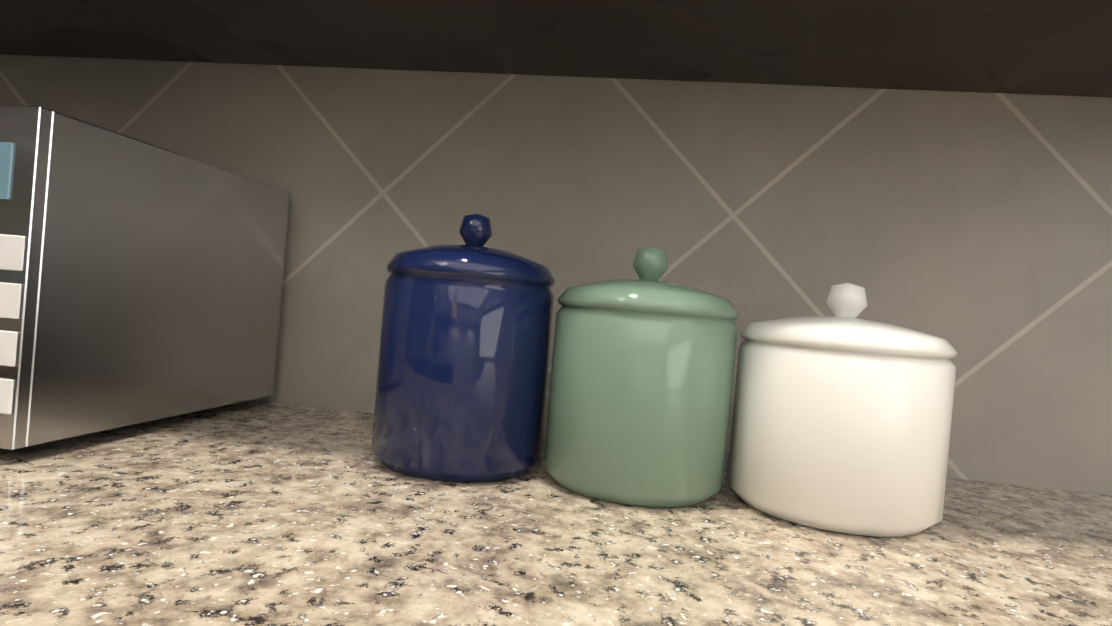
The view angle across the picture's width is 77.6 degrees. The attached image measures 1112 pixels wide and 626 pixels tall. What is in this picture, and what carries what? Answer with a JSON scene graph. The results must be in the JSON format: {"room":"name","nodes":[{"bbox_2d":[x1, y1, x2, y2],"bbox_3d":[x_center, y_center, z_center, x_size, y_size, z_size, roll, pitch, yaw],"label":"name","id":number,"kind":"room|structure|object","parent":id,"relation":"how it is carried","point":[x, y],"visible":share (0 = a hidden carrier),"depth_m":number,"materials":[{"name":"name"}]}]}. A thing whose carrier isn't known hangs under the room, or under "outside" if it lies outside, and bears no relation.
{"room":"kitchen","nodes":[
{"label":"kitchen","id":0,"kind":"room"},
{"bbox_3d":[0.417,-0.260,0.906,5.950,2.720,0.120,5,0,8],"label":"wall","id":1,"kind":"structure","parent":0,"visible":0},
{"bbox_2d":[0,0,1111,96],"bbox_3d":[0.150,-0.740,0.680,2.304,0.895,0.384,5,0,8],"label":"wall cabinet","id":2,"kind":"object","parent":1,"relation":"attached to","point":[1051,47],"depth_m":0.76,"materials":[{"name":"brown wood"}]},
{"bbox_2d":[0,54,1111,495],"bbox_3d":[0.316,-0.058,0.854,4.000,0.500,0.008,5,0,8],"label":"backsplash","id":3,"kind":"structure","parent":1,"relation":"attached to","point":[974,228],"depth_m":0.87,"materials":[{"name":"beige tile"}]},
{"bbox_3d":[-0.473,0.596,0.627,1.227,0.866,0.651,5,0,8],"label":"base cabinet","id":4,"kind":"object","parent":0,"visible":0},
{"bbox_2d":[0,400,1111,625],"bbox_3d":[-0.287,0.156,0.608,2.730,0.044,0.640,5,0,8],"label":"countertop","id":5,"kind":"structure","parent":4,"relation":"on","point":[250,512],"depth_m":0.41,"materials":[{"name":"stone"}]},
{"bbox_2d":[0,105,289,450],"bbox_3d":[-0.650,-0.043,0.769,0.520,0.285,0.383,5,0,8],"label":"microwave","id":6,"kind":"object","parent":5,"relation":"on","point":[140,281],"visible":1,"depth_m":0.65,"materials":[{"name":"silver metal"}]},
{"bbox_2d":[371,214,554,481],"bbox_3d":[-0.088,0.025,0.682,0.166,0.247,0.166,5,0,8],"label":"canister","id":7,"kind":"object","parent":5,"relation":"on","point":[463,360],"visible":1,"depth_m":0.61,"materials":[{"name":"blue ceramic"}]},
{"bbox_2d":[543,247,738,506],"bbox_3d":[0.082,0.050,0.658,0.172,0.227,0.172,5,0,8],"label":"canister","id":8,"kind":"object","parent":5,"relation":"on","point":[641,390],"visible":1,"depth_m":0.58,"materials":[{"name":"green ceramic"}]},
{"bbox_2d":[727,283,957,536],"bbox_3d":[0.259,0.075,0.634,0.184,0.207,0.184,5,0,8],"label":"canister","id":9,"kind":"object","parent":5,"relation":"on","point":[841,419],"visible":1,"depth_m":0.56,"materials":[{"name":"white ceramic"}]}
]}

